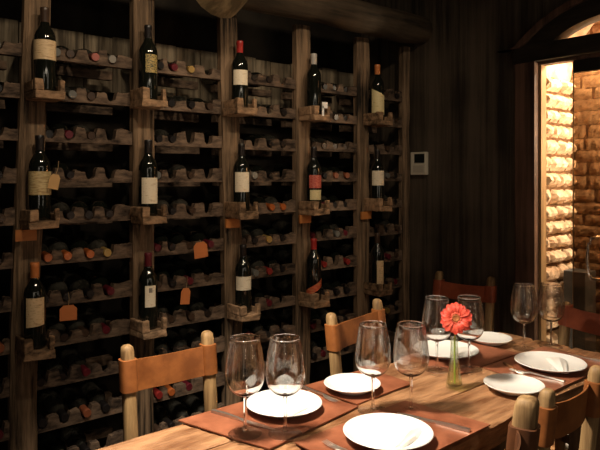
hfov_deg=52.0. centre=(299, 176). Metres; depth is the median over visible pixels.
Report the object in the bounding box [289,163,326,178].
wine bottle
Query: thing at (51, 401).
wine bottle
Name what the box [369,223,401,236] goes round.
shelf
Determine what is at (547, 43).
door
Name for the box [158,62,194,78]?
wine bottle
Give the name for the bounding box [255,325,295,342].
shelf
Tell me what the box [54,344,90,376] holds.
wine bottle
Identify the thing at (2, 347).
wine bottle
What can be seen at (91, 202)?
wine bottle
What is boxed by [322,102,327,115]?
price card
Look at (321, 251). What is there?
wine bottle
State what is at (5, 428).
shelf
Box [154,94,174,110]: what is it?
wine bottle
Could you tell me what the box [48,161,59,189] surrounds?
tag
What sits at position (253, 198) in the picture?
wine bottle
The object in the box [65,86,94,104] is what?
wine bottle
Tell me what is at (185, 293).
tag
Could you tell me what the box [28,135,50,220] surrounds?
wine bottle
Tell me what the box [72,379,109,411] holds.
wine bottle
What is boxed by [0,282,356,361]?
shelf
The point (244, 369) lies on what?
bowl
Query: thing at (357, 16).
log
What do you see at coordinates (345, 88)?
wine bottle
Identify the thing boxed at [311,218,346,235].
wine bottle
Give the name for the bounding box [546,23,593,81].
ceiling
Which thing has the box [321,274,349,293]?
wine bottle
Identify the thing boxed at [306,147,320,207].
wine bottle
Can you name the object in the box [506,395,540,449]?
dining chair
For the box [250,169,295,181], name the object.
shelf
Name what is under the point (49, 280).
wine bottle
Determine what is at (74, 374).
shelf
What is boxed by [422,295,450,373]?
wine glass
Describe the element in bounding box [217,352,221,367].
wine bottle
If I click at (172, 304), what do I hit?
wine bottle
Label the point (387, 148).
wine bottle
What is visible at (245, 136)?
wine bottle
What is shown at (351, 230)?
shelf
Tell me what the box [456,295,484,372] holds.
wine glass
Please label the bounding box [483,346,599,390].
placemat
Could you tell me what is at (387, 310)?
wine bottle
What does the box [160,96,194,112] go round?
wine bottle
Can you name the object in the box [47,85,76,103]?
wine bottle
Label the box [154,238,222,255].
shelf
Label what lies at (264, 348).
wine bottle
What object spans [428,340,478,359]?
dinner plate
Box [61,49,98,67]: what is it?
wine bottle
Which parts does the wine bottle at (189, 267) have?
bottle glass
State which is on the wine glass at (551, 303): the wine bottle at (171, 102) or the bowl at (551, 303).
the bowl at (551, 303)
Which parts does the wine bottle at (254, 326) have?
bottle glass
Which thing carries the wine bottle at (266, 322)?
on the wine rack
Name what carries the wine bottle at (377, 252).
on the wine rack
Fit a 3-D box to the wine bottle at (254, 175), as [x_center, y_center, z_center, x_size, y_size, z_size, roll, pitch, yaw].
[-0.312,-0.029,3.084,0.077,0.096,0.312,0,0,-39]
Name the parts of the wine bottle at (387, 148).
bottle glass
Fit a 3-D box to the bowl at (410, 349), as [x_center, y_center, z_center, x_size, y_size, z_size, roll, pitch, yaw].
[0.332,0.517,1.839,0.107,0.158,0.107,0,0,-19]
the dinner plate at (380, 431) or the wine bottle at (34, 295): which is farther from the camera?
the wine bottle at (34, 295)
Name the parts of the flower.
stem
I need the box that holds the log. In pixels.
[241,0,432,44]
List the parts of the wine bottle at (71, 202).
bottle glass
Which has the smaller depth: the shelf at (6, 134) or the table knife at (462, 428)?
the table knife at (462, 428)
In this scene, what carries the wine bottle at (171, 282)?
on the wine rack
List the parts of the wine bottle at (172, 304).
bottle glass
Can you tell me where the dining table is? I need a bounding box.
[97,332,599,449]
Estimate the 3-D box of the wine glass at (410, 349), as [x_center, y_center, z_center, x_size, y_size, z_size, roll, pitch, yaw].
[0.332,0.569,1.839,0.107,0.261,0.107,0,0,-19]
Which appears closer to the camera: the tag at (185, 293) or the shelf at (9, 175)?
the shelf at (9, 175)
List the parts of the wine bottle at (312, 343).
bottle glass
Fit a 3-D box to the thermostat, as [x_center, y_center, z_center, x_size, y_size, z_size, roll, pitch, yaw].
[0.706,-0.080,3.641,0.030,0.135,0.115,0,0,-40]
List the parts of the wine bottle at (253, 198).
bottle glass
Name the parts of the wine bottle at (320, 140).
bottle glass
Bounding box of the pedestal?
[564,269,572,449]
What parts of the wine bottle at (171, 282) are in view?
bottle glass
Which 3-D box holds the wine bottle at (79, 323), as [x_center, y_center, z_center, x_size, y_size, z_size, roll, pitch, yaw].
[-0.952,0.601,2.568,0.077,0.096,0.312,0,0,-39]
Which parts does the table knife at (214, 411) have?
handle, blade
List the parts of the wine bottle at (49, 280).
bottle glass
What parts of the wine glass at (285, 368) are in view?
stem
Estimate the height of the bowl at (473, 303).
0.158 m
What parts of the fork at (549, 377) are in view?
handle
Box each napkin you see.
[287,397,313,415]
[395,424,421,447]
[450,346,467,356]
[545,357,568,373]
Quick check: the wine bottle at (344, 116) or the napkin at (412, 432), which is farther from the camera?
the wine bottle at (344, 116)
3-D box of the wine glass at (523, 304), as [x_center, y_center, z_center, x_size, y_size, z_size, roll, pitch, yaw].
[0.912,0.569,2.503,0.107,0.261,0.107,0,0,-20]
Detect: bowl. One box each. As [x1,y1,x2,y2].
[225,334,264,396]
[265,334,304,396]
[355,321,390,376]
[393,320,428,376]
[422,295,450,341]
[457,295,484,340]
[510,283,537,323]
[537,282,564,321]
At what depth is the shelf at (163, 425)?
2.72 m
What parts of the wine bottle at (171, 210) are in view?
bottle glass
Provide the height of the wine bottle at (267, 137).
0.096 m
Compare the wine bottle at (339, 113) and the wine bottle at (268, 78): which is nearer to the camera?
the wine bottle at (268, 78)
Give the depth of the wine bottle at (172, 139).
2.74 m
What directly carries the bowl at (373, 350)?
on the wine glass at (373, 350)
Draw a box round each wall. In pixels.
[0,0,360,449]
[361,0,568,363]
[546,76,572,449]
[570,21,599,263]
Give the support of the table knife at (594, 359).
on the placemat at (499, 367)
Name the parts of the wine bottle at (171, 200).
bottle glass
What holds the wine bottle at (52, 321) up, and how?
on the wine rack
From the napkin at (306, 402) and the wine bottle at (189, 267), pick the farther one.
the wine bottle at (189, 267)
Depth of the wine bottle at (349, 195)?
3.78 m
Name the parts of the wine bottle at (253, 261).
bottle glass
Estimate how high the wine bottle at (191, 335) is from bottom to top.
0.096 m
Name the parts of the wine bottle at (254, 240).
bottle glass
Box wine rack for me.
[0,0,409,449]
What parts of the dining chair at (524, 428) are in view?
post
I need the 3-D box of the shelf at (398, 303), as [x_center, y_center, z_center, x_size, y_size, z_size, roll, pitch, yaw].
[0.490,0.774,3.595,0.286,0.066,0.032,0,0,-40]
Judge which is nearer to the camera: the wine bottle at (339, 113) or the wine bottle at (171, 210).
the wine bottle at (171, 210)
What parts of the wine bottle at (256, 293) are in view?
bottle glass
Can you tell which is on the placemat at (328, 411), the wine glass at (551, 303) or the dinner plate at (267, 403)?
the dinner plate at (267, 403)
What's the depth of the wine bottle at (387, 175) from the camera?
3.58 m
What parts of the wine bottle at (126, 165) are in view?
bottle glass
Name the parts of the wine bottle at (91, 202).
bottle glass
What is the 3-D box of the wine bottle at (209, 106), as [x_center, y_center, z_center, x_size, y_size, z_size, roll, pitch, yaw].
[-0.511,-0.344,2.925,0.077,0.096,0.312,0,0,-41]
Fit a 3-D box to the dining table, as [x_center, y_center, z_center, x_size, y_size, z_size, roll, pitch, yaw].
[0.249,1.076,1.876,2.207,0.749,0.594,0,0,-40]
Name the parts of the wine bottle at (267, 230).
bottle glass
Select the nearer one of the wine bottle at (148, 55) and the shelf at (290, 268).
the wine bottle at (148, 55)
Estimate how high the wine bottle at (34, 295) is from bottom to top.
0.312 m
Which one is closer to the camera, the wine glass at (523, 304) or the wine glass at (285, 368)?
the wine glass at (285, 368)
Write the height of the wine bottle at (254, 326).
0.096 m
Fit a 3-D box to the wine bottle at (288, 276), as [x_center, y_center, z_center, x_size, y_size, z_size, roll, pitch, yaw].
[0.024,0.601,3.393,0.077,0.096,0.312,0,0,-40]
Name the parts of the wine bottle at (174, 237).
bottle glass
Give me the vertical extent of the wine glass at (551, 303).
0.261 m
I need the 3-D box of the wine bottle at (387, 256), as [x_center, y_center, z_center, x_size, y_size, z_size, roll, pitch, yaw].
[0.418,0.443,3.701,0.077,0.096,0.312,0,0,-42]
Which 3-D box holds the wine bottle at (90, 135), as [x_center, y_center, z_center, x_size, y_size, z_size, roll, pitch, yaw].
[-0.936,-0.187,2.582,0.077,0.096,0.312,0,0,-41]
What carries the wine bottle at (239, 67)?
on the wine rack
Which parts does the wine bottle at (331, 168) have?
bottle glass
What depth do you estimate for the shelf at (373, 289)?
3.41 m
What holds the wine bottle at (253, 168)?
on the wine rack
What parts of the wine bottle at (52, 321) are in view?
bottle glass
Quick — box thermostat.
[411,152,427,174]
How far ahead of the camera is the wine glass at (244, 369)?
1.63 m
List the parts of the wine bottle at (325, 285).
bottle glass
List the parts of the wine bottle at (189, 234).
bottle glass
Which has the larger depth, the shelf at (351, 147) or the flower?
the shelf at (351, 147)
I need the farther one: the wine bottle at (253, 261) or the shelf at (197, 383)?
the wine bottle at (253, 261)
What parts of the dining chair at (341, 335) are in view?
post, post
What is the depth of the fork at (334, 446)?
1.58 m
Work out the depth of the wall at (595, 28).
3.32 m
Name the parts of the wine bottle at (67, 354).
bottle glass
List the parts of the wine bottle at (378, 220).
bottle glass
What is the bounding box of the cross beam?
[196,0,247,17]
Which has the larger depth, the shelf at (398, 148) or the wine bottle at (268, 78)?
the shelf at (398, 148)
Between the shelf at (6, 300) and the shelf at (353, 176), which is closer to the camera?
the shelf at (6, 300)
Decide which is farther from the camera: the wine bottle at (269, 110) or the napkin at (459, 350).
the wine bottle at (269, 110)
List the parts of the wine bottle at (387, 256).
bottle glass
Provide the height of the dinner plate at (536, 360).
0.025 m
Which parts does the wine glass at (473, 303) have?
stem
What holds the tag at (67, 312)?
hanging from the wine bottle at (49, 280)
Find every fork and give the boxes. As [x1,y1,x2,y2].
[302,385,338,401]
[322,439,346,449]
[509,368,564,381]
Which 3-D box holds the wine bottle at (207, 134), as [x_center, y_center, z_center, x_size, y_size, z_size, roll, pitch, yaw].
[-0.375,-0.187,3.044,0.077,0.096,0.312,0,0,-38]
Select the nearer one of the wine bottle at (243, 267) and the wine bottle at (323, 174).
the wine bottle at (243, 267)
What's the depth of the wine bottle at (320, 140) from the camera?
3.38 m
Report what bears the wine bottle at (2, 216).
on the wine rack
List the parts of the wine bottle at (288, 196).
bottle glass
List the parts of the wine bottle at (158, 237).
bottle glass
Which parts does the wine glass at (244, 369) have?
stem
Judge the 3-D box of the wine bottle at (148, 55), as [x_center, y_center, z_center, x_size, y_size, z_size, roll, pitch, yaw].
[-0.627,-0.470,2.539,0.077,0.312,0.078,0,0,-40]
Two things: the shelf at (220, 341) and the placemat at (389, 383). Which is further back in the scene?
the shelf at (220, 341)
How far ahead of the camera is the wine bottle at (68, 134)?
2.45 m
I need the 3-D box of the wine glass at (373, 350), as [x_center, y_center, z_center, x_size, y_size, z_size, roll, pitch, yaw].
[0.218,0.569,1.839,0.107,0.261,0.107,0,0,4]
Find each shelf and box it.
[0,41,21,56]
[0,78,356,124]
[0,127,17,140]
[0,166,16,182]
[0,199,356,229]
[0,252,12,269]
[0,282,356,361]
[0,296,10,312]
[0,377,9,398]
[0,420,9,441]
[37,361,118,389]
[37,396,121,433]
[41,242,131,264]
[45,127,131,144]
[46,280,131,306]
[52,167,131,182]
[56,47,131,69]
[66,429,122,449]
[153,372,224,402]
[154,131,221,147]
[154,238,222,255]
[158,58,219,80]
[158,168,221,181]
[158,272,223,291]
[159,336,224,354]
[159,403,223,429]
[243,138,295,150]
[244,232,295,247]
[248,71,295,89]
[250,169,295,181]
[251,263,295,278]
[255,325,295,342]
[310,140,356,151]
[310,226,356,240]
[310,313,356,332]
[311,343,355,362]
[321,83,356,96]
[321,171,356,181]
[321,255,356,270]
[363,111,401,127]
[363,197,401,210]
[364,278,401,296]
[369,89,401,101]
[369,143,401,154]
[369,171,401,180]
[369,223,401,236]
[369,249,401,261]
[370,300,401,315]
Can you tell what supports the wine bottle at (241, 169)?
on the wine rack
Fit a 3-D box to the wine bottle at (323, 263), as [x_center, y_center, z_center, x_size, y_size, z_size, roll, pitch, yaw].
[0.035,0.443,3.377,0.077,0.096,0.312,0,0,-39]
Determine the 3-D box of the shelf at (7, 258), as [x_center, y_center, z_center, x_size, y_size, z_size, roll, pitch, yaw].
[-1.200,0.308,2.172,0.342,0.058,0.032,0,0,-40]
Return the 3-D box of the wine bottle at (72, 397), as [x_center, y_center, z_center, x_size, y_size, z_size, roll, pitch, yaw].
[-0.942,0.916,2.554,0.077,0.096,0.312,0,0,-41]
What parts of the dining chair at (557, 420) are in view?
post, post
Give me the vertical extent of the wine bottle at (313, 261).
0.312 m
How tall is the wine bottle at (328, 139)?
0.096 m
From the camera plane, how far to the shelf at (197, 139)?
2.77 m
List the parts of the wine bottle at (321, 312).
bottle glass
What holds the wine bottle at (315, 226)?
on the wine rack
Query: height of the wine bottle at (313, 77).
0.312 m
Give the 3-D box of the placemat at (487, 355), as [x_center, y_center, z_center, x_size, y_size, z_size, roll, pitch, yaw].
[0.618,0.698,2.394,0.430,0.004,0.265,0,0,-40]
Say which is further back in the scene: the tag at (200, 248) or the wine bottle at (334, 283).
the wine bottle at (334, 283)
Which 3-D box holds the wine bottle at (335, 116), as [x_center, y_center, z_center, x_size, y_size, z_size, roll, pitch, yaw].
[0.099,-0.344,3.431,0.077,0.096,0.312,0,0,-39]
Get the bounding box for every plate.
[247,390,321,417]
[324,373,380,394]
[343,413,433,449]
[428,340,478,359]
[474,332,511,345]
[483,374,544,395]
[514,351,587,373]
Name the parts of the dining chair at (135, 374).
post, post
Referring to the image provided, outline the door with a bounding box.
[498,0,599,352]
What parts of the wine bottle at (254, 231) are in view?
bottle glass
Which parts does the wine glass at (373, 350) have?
stem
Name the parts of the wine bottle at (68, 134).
bottle glass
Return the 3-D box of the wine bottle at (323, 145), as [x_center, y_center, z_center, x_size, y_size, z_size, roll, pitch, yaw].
[0.033,-0.187,3.379,0.077,0.096,0.312,0,0,-39]
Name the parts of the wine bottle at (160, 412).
bottle glass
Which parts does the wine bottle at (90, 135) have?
bottle glass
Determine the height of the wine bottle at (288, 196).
0.096 m
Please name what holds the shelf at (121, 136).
on the wine rack
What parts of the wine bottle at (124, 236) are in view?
bottle glass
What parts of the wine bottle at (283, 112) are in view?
bottle glass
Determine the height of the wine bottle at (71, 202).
0.096 m
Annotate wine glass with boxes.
[225,334,264,440]
[265,334,304,440]
[355,321,390,414]
[393,320,428,412]
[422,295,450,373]
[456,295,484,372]
[510,283,537,351]
[537,282,564,349]
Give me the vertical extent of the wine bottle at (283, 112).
0.096 m
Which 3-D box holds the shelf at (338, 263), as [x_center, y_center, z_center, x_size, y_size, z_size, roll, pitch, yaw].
[0.173,0.461,3.329,0.346,0.068,0.032,0,0,-40]
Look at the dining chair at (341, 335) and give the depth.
2.49 m
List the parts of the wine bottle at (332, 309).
bottle glass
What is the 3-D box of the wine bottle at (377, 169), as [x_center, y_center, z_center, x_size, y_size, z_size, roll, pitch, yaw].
[0.432,0.003,3.431,0.078,0.312,0.078,0,0,-40]
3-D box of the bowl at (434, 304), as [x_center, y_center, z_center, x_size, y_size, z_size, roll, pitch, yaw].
[0.493,0.513,2.215,0.107,0.158,0.107,0,0,-42]
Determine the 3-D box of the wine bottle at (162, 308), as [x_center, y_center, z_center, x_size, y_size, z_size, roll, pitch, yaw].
[-0.661,0.601,2.806,0.077,0.096,0.312,0,0,-39]
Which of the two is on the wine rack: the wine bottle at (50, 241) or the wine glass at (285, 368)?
the wine bottle at (50, 241)
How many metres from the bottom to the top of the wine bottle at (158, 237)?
0.096 m
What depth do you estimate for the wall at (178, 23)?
3.12 m
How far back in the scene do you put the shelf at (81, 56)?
2.48 m
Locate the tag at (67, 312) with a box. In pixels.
[60,292,76,320]
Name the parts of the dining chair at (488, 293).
post, post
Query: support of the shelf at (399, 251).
on the wine rack
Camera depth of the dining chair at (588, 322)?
2.77 m
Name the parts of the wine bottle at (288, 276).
bottle glass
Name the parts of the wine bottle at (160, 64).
bottle glass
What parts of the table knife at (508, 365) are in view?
handle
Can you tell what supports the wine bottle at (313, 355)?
on the wine rack
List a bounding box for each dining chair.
[118,330,217,441]
[324,298,385,375]
[433,271,496,331]
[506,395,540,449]
[538,365,599,449]
[555,301,599,449]
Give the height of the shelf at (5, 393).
0.066 m
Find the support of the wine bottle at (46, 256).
on the wine rack
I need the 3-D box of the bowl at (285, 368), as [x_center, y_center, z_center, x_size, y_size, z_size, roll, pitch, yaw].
[-0.040,0.513,1.663,0.107,0.158,0.107,0,0,27]
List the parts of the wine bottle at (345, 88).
bottle glass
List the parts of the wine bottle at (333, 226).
bottle glass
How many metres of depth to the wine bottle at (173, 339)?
2.81 m
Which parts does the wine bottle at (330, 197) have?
bottle glass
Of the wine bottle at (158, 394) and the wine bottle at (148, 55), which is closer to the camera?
the wine bottle at (148, 55)
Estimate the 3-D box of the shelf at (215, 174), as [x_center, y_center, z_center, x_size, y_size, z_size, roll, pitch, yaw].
[-0.504,-0.010,2.758,0.348,0.065,0.032,0,0,-40]
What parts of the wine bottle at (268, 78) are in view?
bottle glass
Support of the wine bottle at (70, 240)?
on the wine rack
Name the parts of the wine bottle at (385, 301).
bottle glass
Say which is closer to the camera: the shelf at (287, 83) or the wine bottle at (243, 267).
the wine bottle at (243, 267)
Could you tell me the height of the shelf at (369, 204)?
0.080 m
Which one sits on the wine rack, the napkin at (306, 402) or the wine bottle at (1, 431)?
the wine bottle at (1, 431)
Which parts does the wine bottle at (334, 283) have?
bottle glass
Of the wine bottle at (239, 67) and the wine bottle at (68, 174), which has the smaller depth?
the wine bottle at (68, 174)
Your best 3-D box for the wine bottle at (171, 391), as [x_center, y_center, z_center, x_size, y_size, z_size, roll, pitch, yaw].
[-0.654,0.916,2.796,0.077,0.096,0.312,0,0,-39]
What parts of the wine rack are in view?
rail, rail, orange plate, post, rail, rail, rail, rail, rail, rail, rail, rail, rail, post, rail, rail, rail, rail, rail, post, orange plate, rail, rail, rail, rail, rail, rail, post, orange plate, rail, rail, rail, rail, rail, rail, rail, rail, rail, post, orange plate, post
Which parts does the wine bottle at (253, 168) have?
bottle glass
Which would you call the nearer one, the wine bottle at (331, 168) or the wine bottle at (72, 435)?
the wine bottle at (72, 435)
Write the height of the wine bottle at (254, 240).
0.096 m
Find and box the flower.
[440,302,471,382]
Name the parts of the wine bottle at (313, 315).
bottle glass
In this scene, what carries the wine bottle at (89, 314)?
on the wine rack
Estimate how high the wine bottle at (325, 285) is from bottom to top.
0.096 m
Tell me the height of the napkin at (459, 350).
0.017 m
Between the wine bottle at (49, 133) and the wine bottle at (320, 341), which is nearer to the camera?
the wine bottle at (49, 133)
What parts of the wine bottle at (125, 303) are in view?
bottle glass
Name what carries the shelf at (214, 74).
on the wine rack
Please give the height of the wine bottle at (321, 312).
0.096 m
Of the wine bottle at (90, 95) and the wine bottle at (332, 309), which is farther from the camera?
the wine bottle at (332, 309)
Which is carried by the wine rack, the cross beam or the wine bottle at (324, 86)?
the wine bottle at (324, 86)
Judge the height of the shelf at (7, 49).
0.058 m
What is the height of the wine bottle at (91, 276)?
0.096 m
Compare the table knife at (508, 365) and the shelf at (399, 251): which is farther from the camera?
the shelf at (399, 251)
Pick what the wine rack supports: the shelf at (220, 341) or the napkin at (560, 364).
the shelf at (220, 341)
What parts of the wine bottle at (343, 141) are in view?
bottle glass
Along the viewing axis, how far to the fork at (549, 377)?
2.14 m
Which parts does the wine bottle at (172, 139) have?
bottle glass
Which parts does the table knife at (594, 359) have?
blade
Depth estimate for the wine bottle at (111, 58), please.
2.58 m
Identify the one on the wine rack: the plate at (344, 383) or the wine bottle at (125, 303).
the wine bottle at (125, 303)
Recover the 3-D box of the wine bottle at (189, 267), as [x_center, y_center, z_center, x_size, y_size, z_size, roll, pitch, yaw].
[-0.525,0.443,2.933,0.077,0.096,0.312,0,0,-39]
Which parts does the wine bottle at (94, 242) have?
bottle glass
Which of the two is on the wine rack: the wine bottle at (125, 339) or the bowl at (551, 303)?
the wine bottle at (125, 339)
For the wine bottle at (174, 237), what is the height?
0.096 m
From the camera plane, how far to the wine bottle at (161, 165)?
2.83 m
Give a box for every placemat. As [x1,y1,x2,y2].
[178,389,357,449]
[295,401,490,449]
[304,370,409,404]
[428,340,518,374]
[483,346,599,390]
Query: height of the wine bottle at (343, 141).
0.096 m
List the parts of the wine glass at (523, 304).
stem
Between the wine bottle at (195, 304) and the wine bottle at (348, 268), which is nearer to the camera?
the wine bottle at (195, 304)
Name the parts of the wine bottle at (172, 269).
bottle glass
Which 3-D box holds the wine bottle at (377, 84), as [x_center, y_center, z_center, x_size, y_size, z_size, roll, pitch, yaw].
[0.432,-0.470,3.431,0.078,0.312,0.078,0,0,-40]
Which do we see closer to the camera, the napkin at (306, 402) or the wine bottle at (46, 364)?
the napkin at (306, 402)
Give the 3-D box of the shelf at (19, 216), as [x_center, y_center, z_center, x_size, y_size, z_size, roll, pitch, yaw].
[-0.465,0.152,2.698,2.135,0.081,0.174,0,0,-40]
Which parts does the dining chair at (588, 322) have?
rail, post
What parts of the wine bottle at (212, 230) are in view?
bottle glass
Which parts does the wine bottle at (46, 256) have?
bottle glass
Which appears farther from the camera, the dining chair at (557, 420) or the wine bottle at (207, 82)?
the wine bottle at (207, 82)
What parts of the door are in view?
arch moulding, arch frame, header trim, glass, handle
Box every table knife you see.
[211,409,272,429]
[397,412,470,431]
[503,362,525,375]
[568,353,599,361]
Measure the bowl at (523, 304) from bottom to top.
0.158 m
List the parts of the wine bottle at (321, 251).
bottle glass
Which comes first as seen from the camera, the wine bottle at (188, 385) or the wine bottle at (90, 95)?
the wine bottle at (90, 95)
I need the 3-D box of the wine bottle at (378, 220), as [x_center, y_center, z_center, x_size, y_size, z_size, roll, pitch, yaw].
[0.482,0.286,3.757,0.077,0.096,0.312,0,0,-42]
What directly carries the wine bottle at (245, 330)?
on the wine rack
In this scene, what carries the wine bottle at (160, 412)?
on the wine rack
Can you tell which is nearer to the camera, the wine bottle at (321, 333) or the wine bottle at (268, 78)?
the wine bottle at (268, 78)
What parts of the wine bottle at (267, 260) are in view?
bottle glass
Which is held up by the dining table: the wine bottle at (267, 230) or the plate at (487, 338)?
the plate at (487, 338)
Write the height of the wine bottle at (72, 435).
0.096 m
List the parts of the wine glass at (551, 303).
stem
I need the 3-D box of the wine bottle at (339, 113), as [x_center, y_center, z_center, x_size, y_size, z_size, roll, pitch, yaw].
[0.343,-0.344,3.637,0.077,0.096,0.312,0,0,-39]
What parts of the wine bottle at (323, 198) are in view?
bottle glass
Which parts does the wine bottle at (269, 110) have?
bottle glass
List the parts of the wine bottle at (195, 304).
bottle glass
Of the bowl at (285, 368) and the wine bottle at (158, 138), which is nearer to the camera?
the bowl at (285, 368)
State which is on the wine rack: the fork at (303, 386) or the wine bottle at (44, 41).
the wine bottle at (44, 41)
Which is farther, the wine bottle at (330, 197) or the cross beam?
the wine bottle at (330, 197)
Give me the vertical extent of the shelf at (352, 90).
0.055 m
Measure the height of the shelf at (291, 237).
0.062 m
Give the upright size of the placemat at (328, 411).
0.004 m
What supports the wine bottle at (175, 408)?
on the wine rack
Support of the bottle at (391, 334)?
on the wine rack
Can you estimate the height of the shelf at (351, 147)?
0.058 m
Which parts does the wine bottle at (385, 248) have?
bottle glass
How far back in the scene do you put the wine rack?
2.78 m
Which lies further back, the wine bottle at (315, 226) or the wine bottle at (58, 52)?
the wine bottle at (315, 226)
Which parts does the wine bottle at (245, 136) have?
bottle glass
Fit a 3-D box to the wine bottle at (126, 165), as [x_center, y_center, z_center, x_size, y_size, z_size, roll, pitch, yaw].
[-0.705,-0.029,2.753,0.077,0.096,0.312,0,0,-39]
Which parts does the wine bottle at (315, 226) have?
bottle glass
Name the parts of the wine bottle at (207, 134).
bottle glass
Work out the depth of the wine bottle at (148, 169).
2.51 m
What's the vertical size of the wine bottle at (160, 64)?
0.096 m
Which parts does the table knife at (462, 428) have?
blade, handle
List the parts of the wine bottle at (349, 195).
bottle glass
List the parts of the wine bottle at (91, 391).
bottle glass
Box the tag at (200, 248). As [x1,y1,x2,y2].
[194,241,207,258]
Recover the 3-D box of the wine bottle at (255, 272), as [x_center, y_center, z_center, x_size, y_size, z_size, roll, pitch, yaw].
[-0.309,0.443,3.087,0.077,0.096,0.312,0,0,-40]
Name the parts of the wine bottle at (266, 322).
bottle glass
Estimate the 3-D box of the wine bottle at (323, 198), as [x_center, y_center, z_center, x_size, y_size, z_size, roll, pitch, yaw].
[0.090,0.128,3.445,0.077,0.096,0.312,0,0,-39]
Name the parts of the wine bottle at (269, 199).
bottle glass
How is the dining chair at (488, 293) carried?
on the floor
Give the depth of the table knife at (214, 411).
1.76 m
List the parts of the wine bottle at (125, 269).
bottle glass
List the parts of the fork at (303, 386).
handle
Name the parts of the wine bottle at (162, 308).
bottle glass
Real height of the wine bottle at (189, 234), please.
0.096 m
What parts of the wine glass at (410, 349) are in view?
stem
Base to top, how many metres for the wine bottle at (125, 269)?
0.096 m
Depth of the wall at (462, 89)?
3.44 m
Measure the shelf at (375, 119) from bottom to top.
0.078 m
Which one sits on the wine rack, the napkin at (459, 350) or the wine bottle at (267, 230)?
the wine bottle at (267, 230)
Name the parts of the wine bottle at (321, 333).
bottle glass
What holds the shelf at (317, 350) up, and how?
on the wine rack
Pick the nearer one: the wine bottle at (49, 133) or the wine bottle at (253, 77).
the wine bottle at (49, 133)
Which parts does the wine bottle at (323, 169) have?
bottle glass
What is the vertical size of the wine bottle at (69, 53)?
0.096 m
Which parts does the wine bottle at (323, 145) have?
bottle glass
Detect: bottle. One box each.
[0,207,5,222]
[0,332,4,352]
[0,416,3,438]
[23,262,45,349]
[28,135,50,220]
[33,7,55,90]
[37,387,68,421]
[38,355,65,380]
[40,270,70,300]
[41,243,52,261]
[42,233,71,259]
[46,122,72,138]
[46,125,52,137]
[46,308,67,340]
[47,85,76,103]
[49,160,73,178]
[51,198,74,218]
[52,305,88,336]
[52,383,90,416]
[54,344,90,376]
[55,268,94,297]
[55,418,90,449]
[56,46,74,64]
[56,48,60,55]
[56,232,93,257]
[57,195,92,218]
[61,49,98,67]
[62,123,94,139]
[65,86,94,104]
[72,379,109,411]
[74,266,114,294]
[74,302,109,333]
[75,231,110,256]
[76,195,112,217]
[83,51,115,69]
[119,228,160,251]
[120,262,160,288]
[121,160,160,178]
[121,296,160,320]
[121,334,156,355]
[122,62,163,74]
[123,127,162,141]
[139,25,157,99]
[139,140,157,215]
[139,252,157,329]
[153,387,162,398]
[153,402,174,427]
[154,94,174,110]
[154,129,175,142]
[154,226,192,248]
[154,231,175,250]
[154,259,193,284]
[154,265,176,286]
[154,337,172,354]
[154,396,189,419]
[154,415,162,431]
[156,161,194,178]
[157,384,174,395]
[158,59,177,75]
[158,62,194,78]
[158,194,195,213]
[158,198,176,214]
[158,292,194,319]
[158,302,173,322]
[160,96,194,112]
[161,328,190,350]
[169,257,209,281]
[170,289,210,316]
[171,325,200,346]
[171,380,191,390]
[172,225,213,247]
[175,97,212,113]
[176,393,203,413]
[201,70,217,84]
[204,131,243,143]
[205,223,245,243]
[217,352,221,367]
[218,254,258,276]
[219,224,257,243]
[231,40,247,107]
[233,144,249,210]
[235,244,250,312]
[240,133,273,146]
[241,223,271,242]
[242,320,270,337]
[242,323,252,333]
[244,103,272,118]
[244,221,285,240]
[246,250,285,271]
[246,254,272,274]
[248,72,271,86]
[248,133,285,146]
[249,164,273,178]
[250,192,285,209]
[250,195,274,210]
[251,74,256,80]
[251,172,257,178]
[251,287,271,305]
[257,314,284,333]
[258,104,286,118]
[261,343,267,361]
[284,191,324,203]
[284,274,324,294]
[285,84,326,92]
[285,136,326,148]
[286,247,326,267]
[287,306,325,326]
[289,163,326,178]
[306,53,320,113]
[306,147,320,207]
[306,238,320,300]
[310,220,339,236]
[310,308,339,323]
[310,332,325,349]
[310,339,325,356]
[310,351,316,358]
[311,109,337,122]
[311,137,336,151]
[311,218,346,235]
[313,330,348,350]
[314,137,346,151]
[317,246,349,264]
[320,111,347,123]
[320,165,349,178]
[321,83,347,96]
[321,166,338,178]
[321,193,346,206]
[321,195,336,207]
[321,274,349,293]
[321,279,339,294]
[323,306,347,320]
[336,139,376,152]
[339,113,352,125]
[346,190,386,200]
[347,266,387,284]
[349,241,390,258]
[350,164,389,177]
[351,295,389,313]
[352,139,389,150]
[369,90,399,101]
[369,242,398,257]
[369,295,397,310]
[370,64,383,119]
[370,149,383,205]
[370,217,399,231]
[370,233,383,288]
[388,328,395,341]
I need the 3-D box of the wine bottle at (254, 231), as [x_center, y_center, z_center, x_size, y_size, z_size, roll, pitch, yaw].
[-0.244,0.286,3.142,0.077,0.096,0.312,0,0,-38]
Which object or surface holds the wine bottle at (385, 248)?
on the wine rack
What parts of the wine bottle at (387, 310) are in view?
bottle glass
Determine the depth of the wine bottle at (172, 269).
2.82 m
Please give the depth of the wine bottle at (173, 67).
2.69 m
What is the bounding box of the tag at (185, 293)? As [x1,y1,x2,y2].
[180,285,189,303]
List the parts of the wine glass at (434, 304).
stem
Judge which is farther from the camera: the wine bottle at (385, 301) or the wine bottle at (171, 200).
the wine bottle at (385, 301)
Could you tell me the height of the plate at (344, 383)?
0.025 m
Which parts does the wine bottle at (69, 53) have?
bottle glass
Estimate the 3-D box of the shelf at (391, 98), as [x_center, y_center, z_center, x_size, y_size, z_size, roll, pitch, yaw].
[0.490,-0.484,3.595,0.286,0.071,0.032,0,0,-40]
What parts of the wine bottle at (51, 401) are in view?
bottle glass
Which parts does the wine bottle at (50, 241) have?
bottle glass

